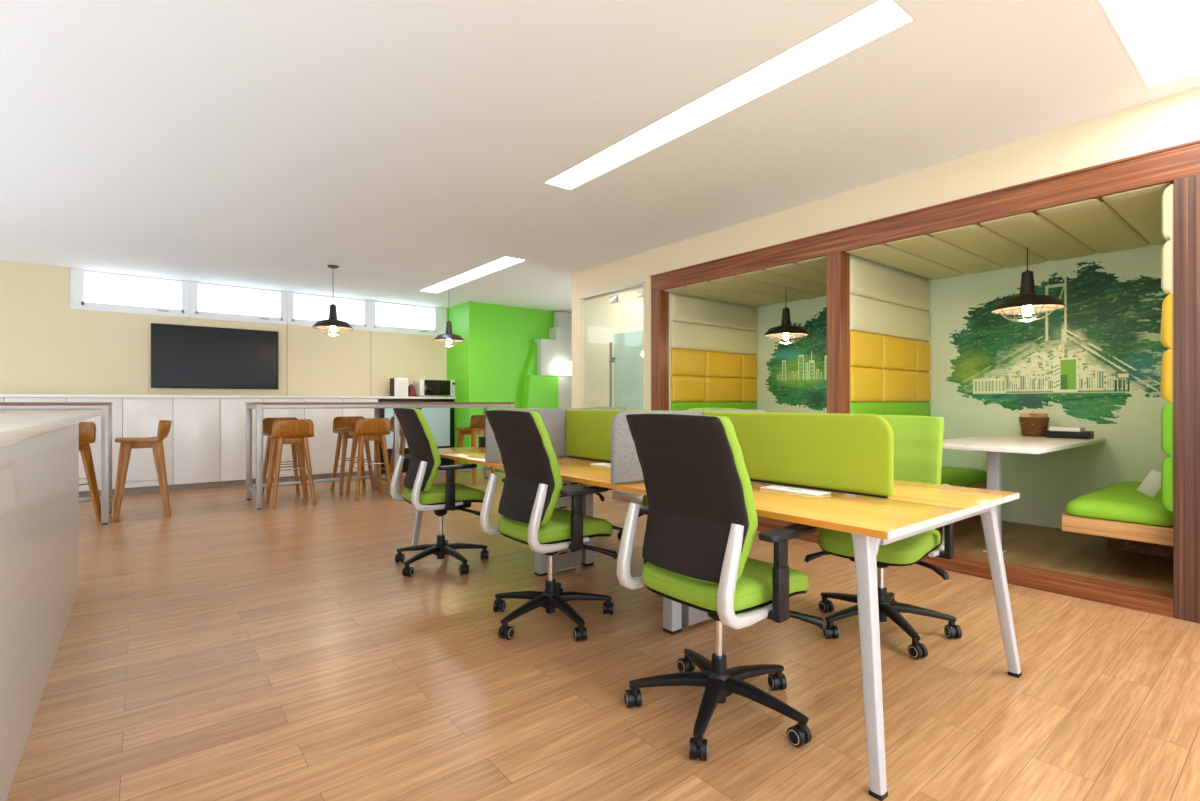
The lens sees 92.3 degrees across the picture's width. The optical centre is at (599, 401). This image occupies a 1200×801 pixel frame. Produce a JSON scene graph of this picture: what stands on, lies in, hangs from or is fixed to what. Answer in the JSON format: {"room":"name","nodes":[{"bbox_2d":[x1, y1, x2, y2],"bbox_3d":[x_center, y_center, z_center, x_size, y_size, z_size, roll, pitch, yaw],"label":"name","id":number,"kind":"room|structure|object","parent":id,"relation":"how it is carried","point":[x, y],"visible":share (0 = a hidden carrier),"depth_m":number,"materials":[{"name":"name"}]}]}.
{"room":"open-plan office","nodes":[
{"label":"open-plan office","id":0,"kind":"room"},
{"bbox_2d":[0,261,446,398],"bbox_3d":[-4.532,-0.240,8.431,9.800,2.720,0.200,0,0,-38],"label":"wall","id":1,"kind":"structure","parent":0,"point":[47,346],"depth_m":7.13,"materials":[{"name":"beige paint"}]},
{"bbox_2d":[69,268,189,316],"bbox_3d":[-5.899,-1.357,7.272,1.175,0.484,0.094,0,0,-38],"label":"window","id":2,"kind":"structure","parent":1,"relation":"in","point":[76,276],"depth_m":7.14,"materials":[{"name":"white"}]},
{"bbox_2d":[151,323,277,388],"bbox_3d":[-5.146,-0.591,7.762,1.430,0.822,0.058,0,0,-38],"label":"television","id":3,"kind":"object","parent":1,"relation":"attached to","point":[182,356],"visible":1,"depth_m":7.69,"materials":[{"name":"black plastic"}]},
{"bbox_2d":[148,318,286,392],"bbox_3d":[-5.137,-0.595,7.815,1.577,0.940,0.012,0,0,-38],"label":"trim","id":4,"kind":"structure","parent":1,"relation":"attached to","point":[282,332],"depth_m":7.90,"materials":[{"name":"beige paper"}]},
{"bbox_2d":[190,281,286,324],"bbox_3d":[-4.989,-1.357,7.995,1.146,0.484,0.094,0,0,-38],"label":"window","id":5,"kind":"structure","parent":1,"relation":"in","point":[194,313],"depth_m":7.92,"materials":[{"name":"white"}]},
{"bbox_2d":[287,291,369,330],"bbox_3d":[-4.085,-1.357,8.714,1.161,0.484,0.094,0,0,-38],"label":"window","id":6,"kind":"structure","parent":1,"relation":"in","point":[365,326],"depth_m":8.54,"materials":[{"name":"white"}]},
{"bbox_2d":[370,300,445,335],"bbox_3d":[-3.139,-1.357,9.466,1.250,0.484,0.094,0,0,-38],"label":"window","id":7,"kind":"structure","parent":1,"relation":"in","point":[439,313],"depth_m":9.48,"materials":[{"name":"white"}]},
{"bbox_2d":[447,301,555,471],"bbox_3d":[-1.475,-0.240,10.185,2.230,2.720,0.860,0,0,-38],"label":"wall","id":8,"kind":"structure","parent":0,"point":[491,363],"depth_m":9.47,"materials":[{"name":"green paint"}]},
{"bbox_2d":[534,311,571,407],"bbox_3d":[-0.704,-0.230,10.108,0.920,2.700,0.220,0,0,-38],"label":"wall","id":9,"kind":"structure","parent":0,"point":[558,347],"depth_m":10.01,"materials":[{"name":"grey paint"}]},
{"bbox_2d":[524,342,536,374],"bbox_3d":[-1.180,-0.743,9.807,0.200,0.575,0.100,0,0,-38],"label":"trim","id":10,"kind":"structure","parent":9,"relation":"attached to","point":[531,369],"depth_m":9.80,"materials":[{"name":"green paint"}]},
{"bbox_2d":[521,375,558,408],"bbox_3d":[-1.062,0.333,9.836,0.720,1.575,0.200,0,0,-38],"label":"trim","id":11,"kind":"structure","parent":9,"relation":"attached to","point":[539,391],"depth_m":9.76,"materials":[{"name":"green paint"}]},
{"bbox_2d":[555,361,571,375],"bbox_3d":[-0.636,-0.580,9.927,0.280,0.240,0.152,0,0,-38],"label":"wall lamp","id":12,"kind":"object","parent":9,"relation":"attached to","point":[561,367],"visible":0.99,"depth_m":9.85,"materials":[{"name":"white"}]},
{"bbox_2d":[0,0,1199,312],"bbox_3d":[-0.661,-1.680,3.563,9.800,0.160,12.800,0,0,-38],"label":"ceiling","id":13,"kind":"structure","parent":0,"point":[406,147],"depth_m":3.24,"materials":[{"name":"white paint"}]},
{"bbox_2d":[312,265,353,335],"bbox_3d":[-3.141,-1.189,6.778,0.450,0.823,0.450,0,0,-38],"label":"pendant lamp","id":14,"kind":"object","parent":13,"relation":"hanging from","point":[332,324],"visible":1,"depth_m":6.74,"materials":[{"name":"black metal"}]},
{"bbox_2d":[433,320,464,346],"bbox_3d":[-2.178,-1.196,8.298,0.450,0.808,0.450,0,0,-38],"label":"pendant lamp","id":15,"kind":"object","parent":13,"relation":"hanging from","point":[449,337],"visible":1,"depth_m":8.25,"materials":[{"name":"black"}]},
{"bbox_2d":[420,256,525,292],"bbox_3d":[-1.718,-1.615,7.398,0.278,0.030,2.518,0,0,-38],"label":"recessed light","id":16,"kind":"object","parent":13,"relation":"in","point":[504,262],"visible":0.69,"depth_m":7.23,"materials":[{"name":"white plastic"}]},
{"bbox_2d":[543,0,916,189],"bbox_3d":[0.456,-1.615,3.307,0.248,0.030,2.488,0,0,-38],"label":"recessed light","id":17,"kind":"object","parent":13,"relation":"in","point":[879,18],"visible":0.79,"depth_m":2.92,"materials":[{"name":"white plastic"}]},
{"bbox_2d":[1095,0,1199,89],"bbox_3d":[2.796,-1.665,2.108,1.058,0.130,1.318,0,0,-38],"label":"ceiling light","id":18,"kind":"object","parent":13,"relation":"attached to","point":[1160,39],"visible":1,"depth_m":2.67,"materials":[{"name":"white plastic"}]},
{"bbox_2d":[1115,0,1199,65],"bbox_3d":[2.796,-1.716,2.108,1.034,0.007,1.294,0,0,-38],"label":"diffuser","id":19,"kind":"object","parent":18,"relation":"attached to","point":[1164,32],"depth_m":2.63,"materials":[{"name":"white plastic"}]},
{"bbox_2d":[6,471,1199,800],"bbox_3d":[-0.661,1.170,3.563,9.800,0.100,12.800,0,0,-38],"label":"floor","id":20,"kind":"structure","parent":0,"point":[220,647],"depth_m":2.33,"materials":[{"name":"brown wood"}]},
{"bbox_2d":[4,398,66,411],"bbox_3d":[-6.422,0.536,6.582,0.498,1.168,0.338,0,0,-38],"label":"base cabinet","id":21,"kind":"object","parent":20,"relation":"on","point":[5,399],"visible":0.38,"depth_m":6.44,"materials":[{"name":"white paint"}]},
{"bbox_2d":[0,411,100,800],"bbox_3d":[-2.380,0.600,1.397,1.414,1.041,8.350,0,0,-38],"label":"counter","id":22,"kind":"object","parent":20,"relation":"on","point":[39,450],"depth_m":2.02,"materials":[{"name":"grey laminate"}]},
{"bbox_2d":[0,411,100,447],"bbox_3d":[-2.380,0.100,1.397,1.414,0.041,8.350,0,0,-38],"label":"countertop","id":23,"kind":"structure","parent":22,"relation":"on","point":[15,427],"depth_m":2.46,"materials":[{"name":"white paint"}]},
{"bbox_2d":[0,402,112,524],"bbox_3d":[-5.816,0.561,4.715,2.765,1.118,0.760,0,0,-38],"label":"bar table","id":24,"kind":"object","parent":20,"relation":"on","point":[105,407],"visible":1,"depth_m":5.26,"materials":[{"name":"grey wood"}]},
{"bbox_2d":[79,422,100,520],"bbox_3d":[-4.914,0.655,5.247,0.424,0.937,0.462,0,0,0],"label":"bar stool","id":25,"kind":"object","parent":20,"relation":"on","point":[87,430],"visible":0.24,"depth_m":5.39,"materials":[{"name":"brown wood"}]},
{"bbox_2d":[67,398,122,497],"bbox_3d":[-6.031,0.536,6.894,0.498,1.168,0.338,0,0,-38],"label":"base cabinet","id":26,"kind":"object","parent":20,"relation":"on","point":[117,406],"visible":0.39,"depth_m":6.79,"materials":[{"name":"white paint"}]},
{"bbox_2d":[112,420,171,520],"bbox_3d":[-4.525,0.655,5.702,0.462,0.937,0.424,0,0,-38],"label":"bar stool","id":27,"kind":"object","parent":20,"relation":"on","point":[164,426],"visible":1,"depth_m":5.63,"materials":[{"name":"orange wood"}]},
{"bbox_2d":[123,398,172,494],"bbox_3d":[-5.645,0.536,7.200,0.483,1.168,0.338,0,0,-38],"label":"base cabinet","id":28,"kind":"object","parent":20,"relation":"on","point":[141,416],"visible":0.72,"depth_m":7.06,"materials":[{"name":"white paint"}]},
{"bbox_2d":[173,398,219,490],"bbox_3d":[-5.262,0.536,7.505,0.493,1.168,0.338,0,0,-38],"label":"base cabinet","id":29,"kind":"object","parent":20,"relation":"on","point":[196,421],"visible":0.98,"depth_m":7.37,"materials":[{"name":"white paint"}]},
{"bbox_2d":[220,398,262,486],"bbox_3d":[-4.876,0.536,7.811,0.488,1.168,0.338,0,0,-38],"label":"base cabinet","id":30,"kind":"object","parent":20,"relation":"on","point":[232,410],"visible":0.72,"depth_m":7.63,"materials":[{"name":"white paint"}]},
{"bbox_2d":[263,398,303,482],"bbox_3d":[-4.485,0.536,8.123,0.508,1.168,0.338,0,0,-38],"label":"base cabinet","id":31,"kind":"object","parent":20,"relation":"on","point":[286,475],"visible":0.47,"depth_m":8.00,"materials":[{"name":"white paint"}]},
{"bbox_2d":[263,417,303,500],"bbox_3d":[-3.729,0.655,6.779,0.424,0.937,0.462,0,0,-38],"label":"bar stool","id":32,"kind":"object","parent":20,"relation":"on","point":[267,422],"visible":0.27,"depth_m":6.78,"materials":[{"name":"brown wood"}]},
{"bbox_2d":[265,419,315,508],"bbox_3d":[-3.371,0.655,6.280,0.424,0.937,0.462,0,0,-38],"label":"bar stool","id":33,"kind":"object","parent":20,"relation":"on","point":[298,432],"visible":1,"depth_m":6.20,"materials":[{"name":"brown wood"}]},
{"bbox_2d":[304,399,342,479],"bbox_3d":[-4.086,0.536,8.440,0.508,1.168,0.338,0,0,-38],"label":"base cabinet","id":34,"kind":"object","parent":20,"relation":"on","point":[322,447],"visible":0.45,"depth_m":8.30,"materials":[{"name":"white paint"}]},
{"bbox_2d":[331,416,374,493],"bbox_3d":[-3.119,0.655,7.264,0.424,0.937,0.462,0,0,-38],"label":"bar stool","id":35,"kind":"object","parent":20,"relation":"on","point":[342,426],"visible":0.65,"depth_m":7.25,"materials":[{"name":"brown wood"}]},
{"bbox_2d":[343,399,377,476],"bbox_3d":[-3.687,0.536,8.758,0.508,1.168,0.338,0,0,-38],"label":"base cabinet","id":36,"kind":"object","parent":20,"relation":"on","point":[365,412],"visible":0.38,"depth_m":8.61,"materials":[{"name":"white paint"}]},
{"bbox_2d":[345,418,391,500],"bbox_3d":[-2.721,0.655,6.796,0.424,0.937,0.462,0,0,-38],"label":"bar stool","id":37,"kind":"object","parent":20,"relation":"on","point":[366,429],"visible":1,"depth_m":6.72,"materials":[{"name":"brown wood"}]},
{"bbox_2d":[246,402,513,509],"bbox_3d":[-2.618,0.561,7.245,3.060,1.118,0.800,0,0,-38],"label":"bar table","id":38,"kind":"object","parent":20,"relation":"on","point":[256,489],"visible":0.8,"depth_m":6.59,"materials":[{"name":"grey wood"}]},
{"bbox_2d":[390,416,410,488],"bbox_3d":[-2.546,0.655,7.669,0.424,0.937,0.462,0,0,-38],"label":"bar stool","id":39,"kind":"object","parent":20,"relation":"on","point":[402,438],"visible":0.19,"depth_m":7.52,"materials":[{"name":"brown wood"}]},
{"bbox_2d":[378,399,453,472],"bbox_3d":[-2.990,0.522,9.296,1.240,1.135,0.326,0,0,-38],"label":"fridge","id":40,"kind":"object","parent":20,"relation":"on","point":[440,421],"visible":0.2,"depth_m":9.32,"materials":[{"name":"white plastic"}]},
{"bbox_2d":[390,408,488,576],"bbox_3d":[-1.077,0.580,3.974,0.646,1.081,0.640,0,0,-35],"label":"office chair","id":41,"kind":"object","parent":20,"relation":"on","point":[420,491],"visible":0.98,"depth_m":3.78,"materials":[{"name":"fabric"}]},
{"bbox_2d":[407,408,440,490],"bbox_3d":[-1.242,0.307,3.860,0.204,0.536,0.466,0,0,-35],"label":"cushion","id":42,"kind":"object","parent":41,"relation":"on","point":[425,459],"depth_m":3.71,"materials":[{"name":"green fabric"}]},
{"bbox_2d":[454,415,494,485],"bbox_3d":[-1.741,0.655,7.984,0.424,0.937,0.462,0,0,32],"label":"bar stool","id":43,"kind":"object","parent":20,"relation":"on","point":[477,422],"visible":0.66,"depth_m":7.90,"materials":[{"name":"brown wood"}]},
{"bbox_2d":[480,410,617,640],"bbox_3d":[-0.249,0.580,2.949,0.652,1.081,0.646,0,0,-38],"label":"office chair","id":44,"kind":"object","parent":20,"relation":"on","point":[532,488],"visible":1,"depth_m":2.78,"materials":[{"name":"black fabric"}]},
{"bbox_2d":[511,410,562,524],"bbox_3d":[-0.395,0.307,2.842,0.204,0.536,0.466,0,0,-38],"label":"cushion","id":45,"kind":"object","parent":44,"relation":"on","point":[534,462],"depth_m":2.72,"materials":[{"name":"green fabric"}]},
{"bbox_2d":[589,407,624,538],"bbox_3d":[-0.126,0.580,4.773,0.648,1.081,0.660,0,0,-38],"label":"office chair","id":46,"kind":"object","parent":20,"relation":"on","point":[619,535],"visible":0.09,"depth_m":4.67,"materials":[{"name":"black plastic"}]},
{"bbox_2d":[638,408,741,564],"bbox_3d":[0.586,0.580,3.778,0.637,1.081,0.654,0,0,-38],"label":"office chair","id":47,"kind":"object","parent":20,"relation":"on","point":[645,499],"visible":0.05,"depth_m":3.87,"materials":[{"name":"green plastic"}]},
{"bbox_2d":[687,408,740,410],"bbox_3d":[0.736,0.307,3.894,0.204,0.536,0.466,0,0,-38],"label":"cushion","id":48,"kind":"object","parent":47,"relation":"on","point":[689,408],"depth_m":3.94,"materials":[{"name":"green fabric"}]},
{"bbox_2d":[411,446,1021,800],"bbox_3d":[0.133,0.742,3.401,1.201,0.756,3.618,0,0,-38],"label":"desk","id":49,"kind":"object","parent":20,"relation":"on","point":[914,508],"visible":0.43,"depth_m":2.16,"materials":[{"name":"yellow wood"}]},
{"bbox_2d":[485,408,626,461],"bbox_3d":[-0.238,0.205,3.867,1.165,0.325,0.034,0,0,-38],"label":"screen","id":50,"kind":"object","parent":49,"relation":"on","point":[554,419],"visible":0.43,"depth_m":3.78,"materials":[{"name":"grey fabric"}]},
{"bbox_2d":[566,409,656,462],"bbox_3d":[0.143,0.208,3.403,0.036,0.321,1.156,0,0,-38],"label":"screen","id":51,"kind":"object","parent":49,"relation":"on","point":[588,431],"visible":0.44,"depth_m":3.64,"materials":[{"name":"fabric"}]},
{"bbox_2d":[611,410,765,484],"bbox_3d":[0.508,0.205,2.928,1.165,0.325,0.034,0,0,-38],"label":"screen","id":52,"kind":"object","parent":49,"relation":"on","point":[625,464],"visible":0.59,"depth_m":2.59,"materials":[{"name":"grey fabric"}]},
{"bbox_2d":[703,411,893,497],"bbox_3d":[0.820,0.208,2.551,0.036,0.321,0.933,0,0,-38],"label":"screen","id":53,"kind":"object","parent":49,"relation":"on","point":[834,452],"visible":0.7,"depth_m":2.40,"materials":[{"name":"fabric"}]},
{"bbox_2d":[616,414,826,760],"bbox_3d":[0.448,0.580,2.096,0.663,1.081,0.665,0,0,-38],"label":"office chair","id":54,"kind":"object","parent":20,"relation":"on","point":[702,523],"visible":0.99,"depth_m":1.91,"materials":[{"name":"black fabric"}]},
{"bbox_2d":[682,414,757,581],"bbox_3d":[0.288,0.307,1.967,0.204,0.536,0.466,0,0,-38],"label":"cushion","id":55,"kind":"object","parent":54,"relation":"on","point":[717,493],"depth_m":1.84,"materials":[{"name":"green fabric"}]},
{"bbox_2d":[804,415,961,658],"bbox_3d":[1.385,0.595,2.844,0.650,1.051,0.646,0,0,44],"label":"office chair","id":56,"kind":"object","parent":20,"relation":"on","point":[918,440],"visible":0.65,"depth_m":2.77,"materials":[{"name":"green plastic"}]},
{"bbox_2d":[879,415,943,484],"bbox_3d":[1.508,0.337,2.969,0.466,0.536,0.204,0,0,44],"label":"cushion","id":57,"kind":"object","parent":56,"relation":"on","point":[918,440],"depth_m":2.87,"materials":[{"name":"green fabric"}]},
{"bbox_3d":[-7.604,0.536,5.642,0.518,1.168,0.338,0,0,-38],"label":"base cabinet","id":58,"kind":"object","parent":20,"relation":"on","visible":0},
{"bbox_2d":[0,394,454,398],"bbox_3d":[-5.174,-0.069,7.566,6.818,0.038,0.354,0,0,-38],"label":"countertop","id":59,"kind":"structure","parent":58,"relation":"on","point":[1,395],"depth_m":7.40,"materials":[{"name":"white paint"}]},
{"bbox_2d":[390,378,407,395],"bbox_3d":[-3.172,-0.234,9.091,0.230,0.292,0.180,0,0,-38],"label":"box","id":60,"kind":"object","parent":59,"relation":"on","point":[398,386],"visible":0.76,"depth_m":9.02,"materials":[{"name":"white paint"}]},
{"bbox_2d":[413,379,454,396],"bbox_3d":[-2.724,-0.226,9.516,0.620,0.275,0.313,0,0,-38],"label":"microwave","id":61,"kind":"object","parent":59,"relation":"on","point":[423,387],"visible":0.95,"depth_m":9.36,"materials":[{"name":"white paint"}]},
{"bbox_2d":[588,287,642,407],"bbox_3d":[0.959,-0.240,7.310,2.000,2.720,1.450,0,0,-38],"label":"wall","id":62,"kind":"structure","parent":0,"point":[605,319],"depth_m":7.40,"materials":[{"name":"beige paint"}]},
{"bbox_2d":[669,292,755,410],"bbox_3d":[1.269,-0.030,6.535,1.480,2.300,0.110,0,0,-38],"label":"wall","id":63,"kind":"structure","parent":0,"point":[669,292],"depth_m":6.04,"materials":[{"name":"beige paint"}]},
{"bbox_2d":[651,291,668,410],"bbox_3d":[0.629,-0.015,6.039,0.138,2.270,0.130,0,0,-38],"label":"trim","id":64,"kind":"structure","parent":63,"relation":"attached to","point":[659,299],"depth_m":5.99,"materials":[{"name":"brown wood"}]},
{"bbox_2d":[671,294,756,410],"bbox_3d":[1.323,-0.282,6.479,1.456,1.703,0.041,0,0,-38],"label":"wall panel","id":65,"kind":"object","parent":63,"relation":"attached to","point":[699,327],"visible":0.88,"depth_m":6.39,"materials":[{"name":"beige leather"}]},
{"bbox_2d":[572,87,1199,409],"bbox_3d":[2.502,-0.240,3.682,0.100,2.720,9.050,0,0,-38],"label":"wall","id":66,"kind":"structure","parent":0,"point":[1172,120],"depth_m":3.96,"materials":[{"name":"beige paint"}]},
{"bbox_2d":[579,282,644,495],"bbox_3d":[0.152,-0.080,6.633,0.118,2.400,1.185,0,0,-38],"label":"trim","id":67,"kind":"structure","parent":66,"relation":"attached to","point":[583,301],"depth_m":7.05,"materials":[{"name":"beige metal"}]},
{"bbox_2d":[609,291,642,504],"bbox_3d":[0.286,-0.052,6.414,0.101,2.335,0.615,0,0,-38],"label":"door","id":68,"kind":"structure","parent":66,"relation":"in","point":[628,347],"depth_m":6.45,"materials":[{"name":"clear glass"}]},
{"bbox_2d":[650,139,1199,291],"bbox_3d":[1.865,-1.230,4.485,0.138,0.160,4.100,0,0,-38],"label":"trim","id":69,"kind":"structure","parent":66,"relation":"attached to","point":[1168,166],"depth_m":3.71,"materials":[{"name":"brown wood"}]},
{"bbox_2d":[756,516,1172,617],"bbox_3d":[1.847,1.070,4.507,0.138,0.100,3.783,0,0,-38],"label":"trim","id":70,"kind":"structure","parent":66,"relation":"attached to","point":[1158,602],"depth_m":3.37,"materials":[{"name":"brown wood"}]},
{"bbox_2d":[849,254,927,370],"bbox_3d":[2.492,-0.079,4.996,1.480,2.202,0.060,0,0,-38],"label":"wall","id":71,"kind":"structure","parent":0,"point":[851,256],"depth_m":4.93,"materials":[{"name":"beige paint"}]},
{"bbox_2d":[827,252,849,413],"bbox_3d":[1.858,-0.065,4.493,0.138,2.170,0.115,0,0,-38],"label":"trim","id":72,"kind":"structure","parent":71,"relation":"attached to","point":[838,264],"depth_m":4.45,"materials":[{"name":"brown wood"}]},
{"bbox_2d":[850,258,929,415],"bbox_3d":[2.531,-0.282,4.960,1.456,1.703,0.041,0,0,-38],"label":"wall panel","id":73,"kind":"object","parent":71,"relation":"attached to","point":[890,315],"visible":0.78,"depth_m":4.86,"materials":[{"name":"yellow fabric"}]},
{"bbox_2d":[756,243,1168,528],"bbox_3d":[3.116,-0.240,5.480,0.100,2.720,4.100,0,0,-38],"label":"wall","id":74,"kind":"structure","parent":0,"point":[1045,483],"depth_m":4.84,"materials":[{"name":"green paint"}]},
{"bbox_2d":[765,307,826,412],"bbox_3d":[2.472,-0.500,6.207,0.001,1.240,1.650,0,0,-38],"label":"mural","id":75,"kind":"object","parent":74,"relation":"attached to","point":[798,373],"visible":0.44,"depth_m":6.45,"materials":[{"name":"paint"}]},
{"bbox_2d":[947,259,1168,423],"bbox_3d":[3.690,-0.475,4.675,0.001,1.290,1.625,0,0,-38],"label":"mural","id":76,"kind":"object","parent":74,"relation":"attached to","point":[1085,355],"visible":0.9,"depth_m":4.58,"materials":[{"name":"paint"}]},
{"bbox_2d":[777,519,1172,592],"bbox_3d":[2.482,1.071,5.008,1.480,0.098,3.950,0,0,-38],"label":"floor","id":77,"kind":"structure","parent":0,"point":[1055,549],"depth_m":3.89,"materials":[{"name":"brown wood"}]},
{"bbox_2d":[941,466,986,523],"bbox_3d":[2.739,0.801,4.790,1.362,0.442,0.510,0,0,-38],"label":"bench","id":78,"kind":"object","parent":77,"relation":"on","point":[953,476],"visible":0.2,"depth_m":4.79,"materials":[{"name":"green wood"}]},
{"bbox_2d":[941,466,986,486],"bbox_3d":[2.739,0.629,4.790,1.362,0.099,0.510,0,0,-38],"label":"seat cushion","id":79,"kind":"object","parent":78,"relation":"on","point":[953,476],"depth_m":4.74,"materials":[{"name":"green fabric"}]},
{"bbox_2d":[943,434,1105,552],"bbox_3d":[3.009,0.650,4.184,1.678,0.744,0.715,0,0,-38],"label":"table","id":80,"kind":"object","parent":77,"relation":"on","point":[994,445],"visible":0.7,"depth_m":3.91,"materials":[{"name":"beige laminate"}]},
{"bbox_2d":[1019,417,1049,436],"bbox_3d":[3.518,0.201,4.669,0.204,0.155,0.202,0,0,-38],"label":"basket","id":81,"kind":"object","parent":80,"relation":"on","point":[1038,429],"visible":0.94,"depth_m":4.60,"materials":[{"name":"brown wood"}]},
{"bbox_2d":[1045,430,1093,438],"bbox_3d":[3.621,0.251,4.444,0.180,0.055,0.260,0,0,-38],"label":"tray","id":82,"kind":"object","parent":80,"relation":"on","point":[1048,434],"visible":0.91,"depth_m":4.38,"materials":[{"name":"black plastic"}]},
{"bbox_2d":[1049,427,1084,431],"bbox_3d":[3.611,0.233,4.456,0.140,0.075,0.190,0,0,-38],"label":"napkin stack","id":83,"kind":"object","parent":82,"relation":"in","point":[1075,429],"visible":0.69,"depth_m":4.40,"materials":[{"name":"white paper"}]},
{"bbox_2d":[1062,481,1172,557],"bbox_3d":[3.502,0.801,3.733,1.482,0.442,0.505,0,0,-38],"label":"bench","id":84,"kind":"object","parent":77,"relation":"on","point":[1131,520],"visible":0.7,"depth_m":3.35,"materials":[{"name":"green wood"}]},
{"bbox_2d":[1065,481,1172,525],"bbox_3d":[3.502,0.629,3.733,1.482,0.099,0.505,0,0,-38],"label":"seat cushion","id":85,"kind":"object","parent":84,"relation":"on","point":[1119,503],"depth_m":3.35,"materials":[{"name":"green fabric"}]},
{"bbox_2d":[1137,469,1160,497],"bbox_3d":[3.312,0.488,3.450,0.008,0.170,0.144,0,0,-38],"label":"throw pillow","id":86,"kind":"object","parent":84,"relation":"on","point":[1151,485],"visible":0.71,"depth_m":3.45,"materials":[{"name":"white fabric"}]},
{"bbox_3d":[2.471,-1.200,5.006,1.500,0.040,4.000,0,0,-38],"label":"ceiling","id":87,"kind":"structure","parent":0,"visible":0},
{"bbox_2d":[664,256,826,306],"bbox_3d":[1.830,-1.157,5.728,1.595,0.042,1.846,0,0,-38],"label":"ceiling panel","id":88,"kind":"object","parent":87,"relation":"attached to","point":[790,282],"visible":0.76,"depth_m":5.67,"materials":[{"name":"beige leather"}]},
{"bbox_2d":[664,287,774,306],"bbox_3d":[1.351,-1.157,6.330,1.595,0.042,0.306,0,0,-38],"label":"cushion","id":89,"kind":"object","parent":88,"relation":"on","point":[688,291],"depth_m":6.20,"materials":[{"name":"beige leather"}]},
{"bbox_2d":[687,281,799,302],"bbox_3d":[1.543,-1.157,6.089,1.595,0.042,0.306,0,0,-38],"label":"cushion","id":90,"kind":"object","parent":88,"relation":"on","point":[710,287],"depth_m":6.03,"materials":[{"name":"beige leather"}]},
{"bbox_2d":[763,307,808,343],"bbox_3d":[1.904,-0.867,5.896,0.450,0.550,0.450,0,0,-38],"label":"pendant lamp","id":91,"kind":"object","parent":88,"relation":"hanging from","point":[785,331],"visible":1,"depth_m":5.86,"materials":[{"name":"black metal"}]},
{"bbox_2d":[765,263,826,284],"bbox_3d":[2.118,-1.157,5.366,1.595,0.042,0.306,0,0,-38],"label":"ceiling panel","id":92,"kind":"object","parent":88,"relation":"on","point":[804,273],"depth_m":5.09,"materials":[{"name":"beige leather"}]},
{"bbox_2d":[846,183,1171,278],"bbox_3d":[3.043,-1.157,4.202,1.595,0.042,1.808,0,0,-38],"label":"ceiling panel","id":93,"kind":"object","parent":87,"relation":"attached to","point":[1127,220],"visible":0.94,"depth_m":4.03,"materials":[{"name":"beige fabric"}]},
{"bbox_2d":[846,244,964,278],"bbox_3d":[2.574,-1.157,4.793,1.595,0.042,0.300,0,0,-38],"label":"ceiling panel","id":94,"kind":"object","parent":93,"relation":"on","point":[890,256],"depth_m":4.66,"materials":[{"name":"beige leather"}]},
{"bbox_2d":[885,235,1004,273],"bbox_3d":[2.762,-1.157,4.556,1.595,0.042,0.300,0,0,-38],"label":"ceiling panel","id":95,"kind":"object","parent":93,"relation":"on","point":[935,251],"depth_m":4.47,"materials":[{"name":"beige leather"}]},
{"bbox_2d":[930,224,1047,267],"bbox_3d":[2.950,-1.157,4.320,1.595,0.042,0.300,0,0,-38],"label":"ceiling panel","id":96,"kind":"object","parent":93,"relation":"on","point":[984,244],"depth_m":4.22,"materials":[{"name":"beige fabric"}]},
{"bbox_2d":[991,247,1066,321],"bbox_3d":[3.145,-0.867,4.239,0.450,0.550,0.450,0,0,-38],"label":"pendant lamp","id":97,"kind":"object","parent":93,"relation":"hanging from","point":[1028,302],"visible":1,"depth_m":4.20,"materials":[{"name":"black metal"}]},
{"bbox_2d":[980,212,1095,260],"bbox_3d":[3.137,-1.157,4.084,1.595,0.042,0.300,0,0,-38],"label":"ceiling panel","id":98,"kind":"object","parent":93,"relation":"on","point":[1045,240],"depth_m":3.98,"materials":[{"name":"beige fabric"}]},
{"bbox_2d":[1037,199,1149,252],"bbox_3d":[3.325,-1.157,3.848,1.595,0.042,0.300,0,0,-38],"label":"ceiling panel","id":99,"kind":"object","parent":93,"relation":"on","point":[1093,225],"depth_m":3.74,"materials":[{"name":"beige fabric"}]},
{"bbox_2d":[1102,183,1171,244],"bbox_3d":[3.513,-1.157,3.612,1.595,0.042,0.300,0,0,-38],"label":"ceiling panel","id":100,"kind":"object","parent":93,"relation":"on","point":[1138,211],"depth_m":3.43,"materials":[{"name":"beige fabric"}]},
{"bbox_3d":[3.691,-0.030,3.489,1.480,2.300,0.107,0,0,-38],"label":"wall","id":101,"kind":"structure","parent":0,"visible":0},
{"bbox_2d":[1160,184,1172,510],"bbox_3d":[3.589,-0.282,3.513,1.601,1.703,0.057,0,0,-38],"label":"wall panel","id":102,"kind":"object","parent":101,"relation":"attached to","point":[1166,335],"visible":0.35,"depth_m":3.02,"materials":[{"name":"fabric"}]},
{"bbox_2d":[1173,175,1199,623],"bbox_3d":[3.082,-0.015,2.954,0.138,2.270,0.187,0,0,-38],"label":"trim","id":103,"kind":"structure","parent":101,"relation":"attached to","point":[1186,191],"depth_m":2.94,"materials":[{"name":"brown wood"}]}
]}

